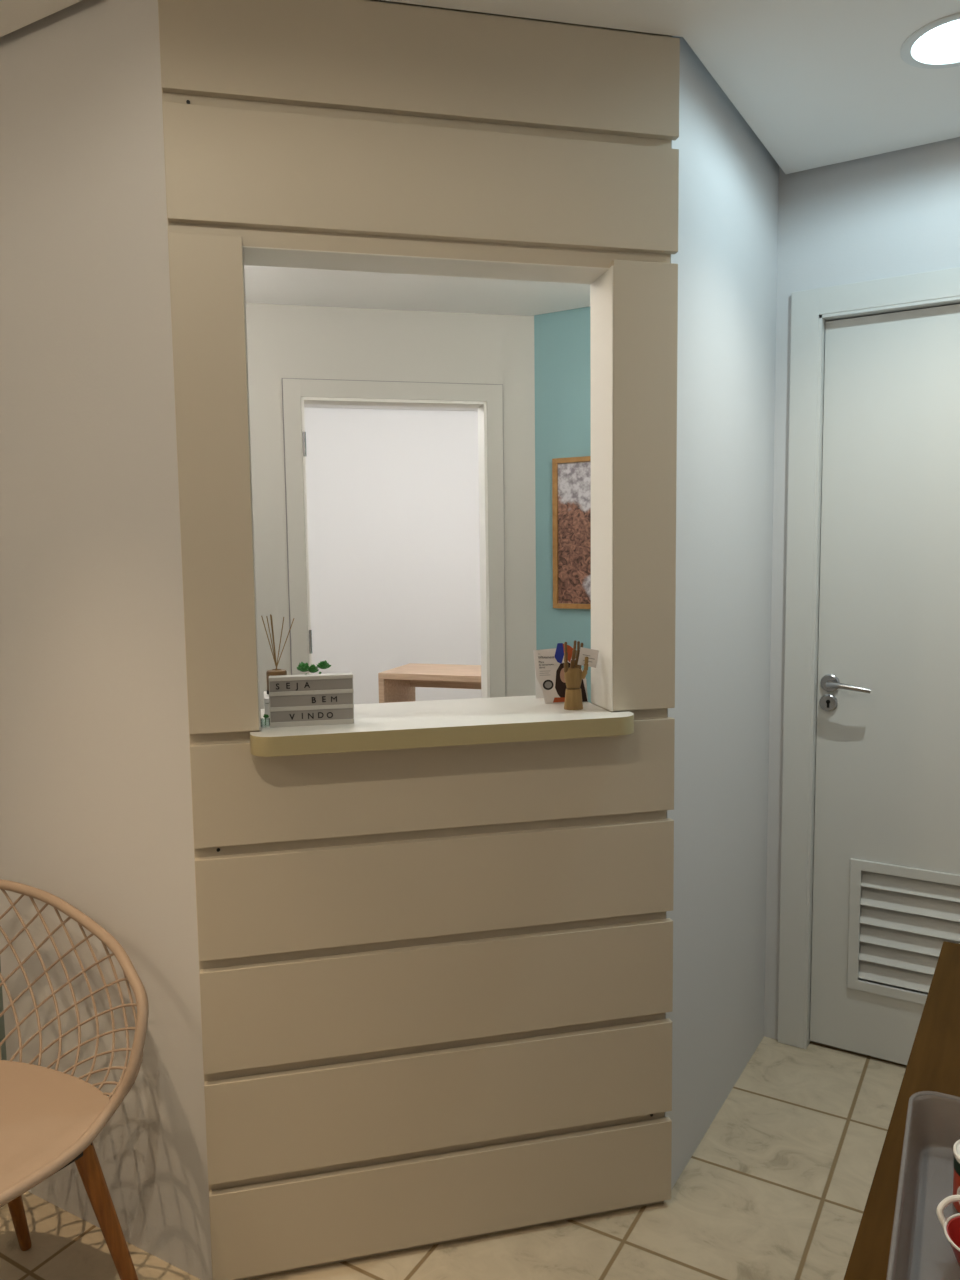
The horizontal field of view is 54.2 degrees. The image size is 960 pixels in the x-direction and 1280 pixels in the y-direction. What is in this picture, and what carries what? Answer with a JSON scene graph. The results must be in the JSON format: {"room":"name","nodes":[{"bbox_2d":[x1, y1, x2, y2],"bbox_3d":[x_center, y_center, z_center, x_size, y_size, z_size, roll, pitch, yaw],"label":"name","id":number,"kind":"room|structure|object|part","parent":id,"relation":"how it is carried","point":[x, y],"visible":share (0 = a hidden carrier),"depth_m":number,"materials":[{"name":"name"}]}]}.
{"room":"waiting room","nodes":[
{"label":"waiting room","id":0,"kind":"room"},
{"bbox_2d":[0,0,211,1279],"bbox_3d":[-1.199,-0.021,2.260,1.588,2.600,0.212,2,6,29],"label":"wall","id":1,"kind":"structure","parent":0,"point":[96,815],"depth_m":1.89,"materials":[{"name":"white paint"}]},
{"bbox_2d":[246,303,535,731],"bbox_3d":[-0.105,-0.220,4.188,5.200,2.600,0.100,-2,6,-13],"label":"wall","id":2,"kind":"structure","parent":0,"point":[284,341],"depth_m":3.98,"materials":[{"name":"grey paint"}]},
{"bbox_2d":[282,378,505,697],"bbox_3d":[-0.358,-0.011,4.142,0.948,2.200,0.126,-2,6,-13],"label":"door frame","id":3,"kind":"structure","parent":2,"relation":"in","point":[296,392],"depth_m":4.02,"materials":[{"name":"grey paint"}]},
{"bbox_2d":[304,407,480,703],"bbox_3d":[-0.439,-0.350,5.593,5.200,2.600,2.800,-2,6,-13],"label":"wall","id":4,"kind":"structure","parent":0,"point":[393,494],"depth_m":6.86,"materials":[{"name":"white paint"}]},
{"bbox_2d":[158,0,679,1279],"bbox_3d":[-0.085,-0.004,1.939,0.997,2.600,0.130,-2,6,-13],"label":"wall","id":5,"kind":"structure","parent":0,"point":[436,983],"depth_m":1.89,"materials":[{"name":"beige paint"}]},
{"bbox_2d":[250,695,633,756],"bbox_3d":[-0.087,0.174,1.996,0.780,0.038,0.330,-2,6,-13],"label":"countertop","id":6,"kind":"structure","parent":5,"relation":"attached to","point":[454,722],"depth_m":1.88,"materials":[{"name":"white laminate"}]},
{"bbox_2d":[260,714,269,727],"bbox_3d":[-0.425,0.159,1.854,0.018,0.026,0.018,-2,6,-13],"label":"glass vase","id":7,"kind":"object","parent":6,"relation":"on","point":[265,722],"visible":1,"depth_m":1.85,"materials":[{"name":"white"}]},
{"bbox_2d":[264,691,269,717],"bbox_3d":[-0.379,0.135,2.004,0.162,0.044,0.112,-2,6,-13],"label":"storage box","id":8,"kind":"object","parent":6,"relation":"on","point":[266,696],"visible":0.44,"depth_m":1.93,"materials":[{"name":"white plastic"}]},
{"bbox_3d":[-0.379,0.118,2.002,0.162,0.010,0.112,-2,6,-13],"label":"box lid","id":9,"kind":"part","parent":8,"relation":"part of","materials":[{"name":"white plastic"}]},
{"bbox_2d":[261,614,293,694],"bbox_3d":[-0.429,0.029,1.995,0.059,0.169,0.044,-6,7,-42],"label":"reed diffuser","id":10,"kind":"object","parent":8,"relation":"on","point":[274,672],"visible":0.62,"depth_m":1.99,"materials":[{"name":"brown wood"}]},
{"bbox_2d":[266,669,286,690],"bbox_3d":[-0.433,0.088,1.997,0.043,0.052,0.043,-2,6,-13],"label":"bottle","id":11,"kind":"object","parent":10,"relation":"on","point":[274,672],"depth_m":1.98,"materials":[{"name":"brown glass"}]},
{"bbox_2d":[297,660,330,673],"bbox_3d":[-0.356,0.078,2.002,0.054,0.069,0.064,4,7,43],"label":"potted succulent","id":12,"kind":"object","parent":8,"relation":"on","point":[303,667],"visible":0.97,"depth_m":1.99,"materials":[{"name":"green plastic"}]},
{"bbox_2d":[268,673,353,727],"bbox_3d":[-0.337,0.119,1.874,0.165,0.099,0.031,-2,6,-12],"label":"sign","id":13,"kind":"object","parent":6,"relation":"on","point":[306,699],"visible":1,"depth_m":1.86,"materials":[{"name":"grey"}]},
{"bbox_3d":[-0.334,0.075,1.857,0.165,0.007,0.005,-2,6,-12],"label":"sign rail","id":14,"kind":"part","parent":13,"relation":"part of","materials":[{"name":"white plastic"}]},
{"bbox_3d":[-0.334,0.104,1.860,0.165,0.008,0.005,-2,6,-12],"label":"sign rail","id":15,"kind":"part","parent":13,"relation":"part of","materials":[{"name":"white plastic"}]},
{"bbox_3d":[-0.334,0.135,1.863,0.165,0.008,0.005,-2,6,-12],"label":"sign rail","id":16,"kind":"part","parent":13,"relation":"part of","materials":[{"name":"white plastic"}]},
{"bbox_3d":[-0.333,0.165,1.866,0.165,0.009,0.005,-2,6,-12],"label":"sign rail","id":17,"kind":"part","parent":13,"relation":"part of","materials":[{"name":"white plastic"}]},
{"bbox_2d":[535,673,543,698],"bbox_3d":[0.166,0.089,2.179,0.080,0.088,0.017,-2,6,-13],"label":"leaflet","id":18,"kind":"object","parent":6,"relation":"on","point":[539,692],"visible":0.11,"depth_m":2.17,"materials":[{"name":"white paper"}]},
{"bbox_2d":[533,643,587,703],"bbox_3d":[0.180,0.074,2.102,0.126,0.134,0.020,-2,6,-13],"label":"brochure","id":19,"kind":"object","parent":6,"relation":"on","point":[549,663],"visible":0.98,"depth_m":2.09,"materials":[{"name":"white paper"}]},
{"bbox_2d":[543,680,553,689],"bbox_3d":[0.152,0.100,2.091,0.025,0.023,0.002,-2,6,-13],"label":"print","id":20,"kind":"object","parent":19,"relation":"attached to","point":[547,684],"depth_m":2.09,"materials":[{"name":"grey paper"}]},
{"bbox_2d":[553,697,564,701],"bbox_3d":[0.177,0.134,2.098,0.030,0.011,0.001,-2,6,-13],"label":"print","id":21,"kind":"object","parent":19,"relation":"attached to","point":[555,699],"depth_m":2.10,"materials":[{"name":"brown paper"}]},
{"bbox_2d":[554,643,563,663],"bbox_3d":[0.177,0.030,2.094,0.023,0.046,0.003,-2,6,-13],"label":"print","id":22,"kind":"object","parent":19,"relation":"on","point":[559,651],"depth_m":2.09,"materials":[{"name":"blue paper"}]},
{"bbox_2d":[560,668,565,682],"bbox_3d":[0.190,0.079,2.099,0.022,0.034,0.002,-2,6,-13],"label":"print","id":23,"kind":"object","parent":19,"relation":"on","point":[562,680],"depth_m":2.10,"materials":[{"name":"beige"}]},
{"bbox_2d":[563,644,572,661],"bbox_3d":[0.198,0.029,2.099,0.026,0.043,0.003,-2,6,-13],"label":"print","id":24,"kind":"object","parent":19,"relation":"on","point":[569,649],"depth_m":2.10},
{"bbox_2d":[555,662,587,701],"bbox_3d":[0.204,0.094,2.103,0.076,0.092,0.006,-2,6,-13],"label":"print","id":25,"kind":"object","parent":19,"relation":"attached to","point":[560,684],"depth_m":2.10,"materials":[{"name":"black"}]},
{"bbox_2d":[564,640,588,709],"bbox_3d":[0.205,0.075,2.013,0.053,0.148,0.035,-2,6,-13],"label":"mannequin hand","id":26,"kind":"object","parent":6,"relation":"on","point":[573,676],"visible":1,"depth_m":2.00},
{"bbox_2d":[577,647,598,667],"bbox_3d":[0.233,0.038,2.017,0.055,0.048,0.001,-4,6,-27],"label":"business card","id":27,"kind":"object","parent":26,"relation":"attached to","point":[592,654],"visible":1,"depth_m":2.02,"materials":[{"name":"white paper"}]},
{"bbox_2d":[0,1036,906,1279],"bbox_3d":[-0.877,1.090,4.673,8.700,0.080,11.200,3,6,32],"label":"floor","id":28,"kind":"structure","parent":0,"point":[777,1186],"depth_m":2.08,"materials":[{"name":"tile"}]},
{"bbox_2d":[0,879,148,1279],"bbox_3d":[-0.997,0.934,1.707,0.612,0.805,0.638,3,6,32],"label":"chair","id":29,"kind":"object","parent":28,"relation":"on","point":[51,1120],"visible":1,"depth_m":1.78,"materials":[{"name":"beige plastic"}]},
{"bbox_3d":[-0.984,1.099,1.940,0.037,0.431,0.131,-1,5,-1],"label":"leg","id":30,"kind":"part","parent":29,"relation":"part of","materials":[{"name":"orange wood"}]},
{"bbox_3d":[-0.976,0.890,1.690,0.540,0.050,0.464,3,6,32],"label":"seat","id":31,"kind":"part","parent":29,"relation":"part of","materials":[{"name":"beige plastic"}]},
{"bbox_3d":[-0.679,1.113,1.735,0.131,0.435,0.037,-3,6,-25],"label":"leg","id":32,"kind":"part","parent":29,"relation":"part of","materials":[{"name":"orange wood"}]},
{"bbox_2d":[378,663,480,702],"bbox_3d":[0.110,0.561,5.715,1.350,0.750,0.500,1,6,18],"label":"desk","id":33,"kind":"object","parent":28,"relation":"on","point":[398,684],"visible":0.35,"depth_m":5.77,"materials":[{"name":"brown wood"}]},
{"bbox_3d":[-0.514,0.567,5.921,0.036,0.714,0.498,1,6,18],"label":"panel","id":34,"kind":"part","parent":33,"relation":"part of","materials":[{"name":"brown wood"}]},
{"bbox_2d":[844,941,959,1279],"bbox_3d":[0.709,0.993,0.971,0.592,0.780,1.373,3,6,32],"label":"sideboard","id":35,"kind":"object","parent":28,"relation":"on","point":[901,1235],"visible":0.99,"depth_m":1.07,"materials":[{"name":"brown wood"}]},
{"bbox_3d":[0.511,0.579,0.903,0.198,0.060,0.382,2,6,28],"label":"tray","id":36,"kind":"object","parent":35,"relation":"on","visible":0},
{"bbox_2d":[936,1195,959,1265],"bbox_3d":[0.485,0.582,0.904,0.070,0.050,0.071,0,6,6],"label":"cup","id":37,"kind":"object","parent":36,"relation":"in","point":[951,1226],"visible":1,"depth_m":0.93,"materials":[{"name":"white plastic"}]},
{"bbox_3d":[0.480,0.566,0.931,0.055,0.025,0.018,-1,6,-6],"label":"handle","id":38,"kind":"part","parent":37,"relation":"part of","materials":[{"name":"white ceramic"}]},
{"bbox_2d":[953,1140,959,1212],"bbox_3d":[0.530,0.568,0.982,0.062,0.061,0.063,3,6,32],"label":"tin","id":39,"kind":"object","parent":36,"relation":"in","point":[956,1148],"visible":0.85,"depth_m":0.98,"materials":[{"name":"brown"}]},
{"bbox_3d":[0.529,0.542,0.980,0.062,0.009,0.062,3,6,32],"label":"lid","id":40,"kind":"part","parent":39,"relation":"part of","materials":[{"name":"white plastic"}]},
{"bbox_2d":[0,0,959,410],"bbox_3d":[-0.910,-1.511,4.423,8.700,0.154,11.200,3,6,32],"label":"ceiling","id":41,"kind":"structure","parent":0,"point":[819,83],"depth_m":2.07,"materials":[{"name":"white paint"}]},
{"bbox_2d":[900,12,959,68],"bbox_3d":[0.971,-1.238,1.895,0.220,0.058,0.220,3,6,32],"label":"recessed light","id":42,"kind":"object","parent":41,"relation":"in","point":[936,45],"visible":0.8,"depth_m":1.97,"materials":[{"name":"white plastic"}]},
{"bbox_2d":[534,306,591,702],"bbox_3d":[0.788,-0.206,3.934,1.395,2.600,0.074,3,6,32],"label":"wall","id":43,"kind":"structure","parent":0,"point":[562,370],"depth_m":4.10,"materials":[{"name":"teal paint"}]},
{"bbox_2d":[552,456,590,608],"bbox_3d":[0.537,-0.458,4.007,0.500,0.655,0.022,3,6,32],"label":"picture frame","id":44,"kind":"object","parent":43,"relation":"attached to","point":[571,476],"visible":0.44,"depth_m":4.09,"materials":[{"name":"brown wood"}]},
{"bbox_2d":[664,36,778,1200],"bbox_3d":[0.860,-0.102,2.831,0.091,2.600,1.885,3,6,32],"label":"wall","id":45,"kind":"structure","parent":0,"point":[726,256],"depth_m":2.31,"materials":[{"name":"white paint"}]},
{"bbox_2d":[764,137,959,1039],"bbox_3d":[1.387,-0.072,2.459,1.220,2.600,0.120,3,6,32],"label":"wall","id":46,"kind":"structure","parent":0,"point":[894,213],"depth_m":2.55,"materials":[{"name":"white paint"}]},
{"bbox_2d":[778,267,959,1064],"bbox_3d":[1.310,0.136,2.490,0.962,2.182,0.126,3,6,32],"label":"door","id":47,"kind":"structure","parent":46,"relation":"in","point":[870,888],"depth_m":2.61,"materials":[{"name":"white wood"}]},
{"bbox_3d":[0.996,0.180,2.678,0.050,0.050,0.009,3,6,32],"label":"keyhole plate","id":48,"kind":"part","parent":47,"relation":"part of","materials":[{"name":"silver metal"}]},
{"bbox_3d":[0.988,0.125,2.656,0.052,0.052,0.045,3,6,32],"label":"handle","id":49,"kind":"part","parent":47,"relation":"part of","materials":[{"name":"silver metal"}]},
{"bbox_3d":[1.024,0.132,2.606,0.118,0.025,0.022,3,6,32],"label":"lever","id":50,"kind":"part","parent":47,"relation":"part of","materials":[{"name":"silver metal"}]},
{"bbox_2d":[847,859,959,1004],"bbox_3d":[1.323,0.827,2.565,0.588,0.385,0.047,3,6,32],"label":"vent grille","id":51,"kind":"object","parent":47,"relation":"attached to","point":[901,913],"depth_m":2.64,"materials":[{"name":"white"}]}
]}

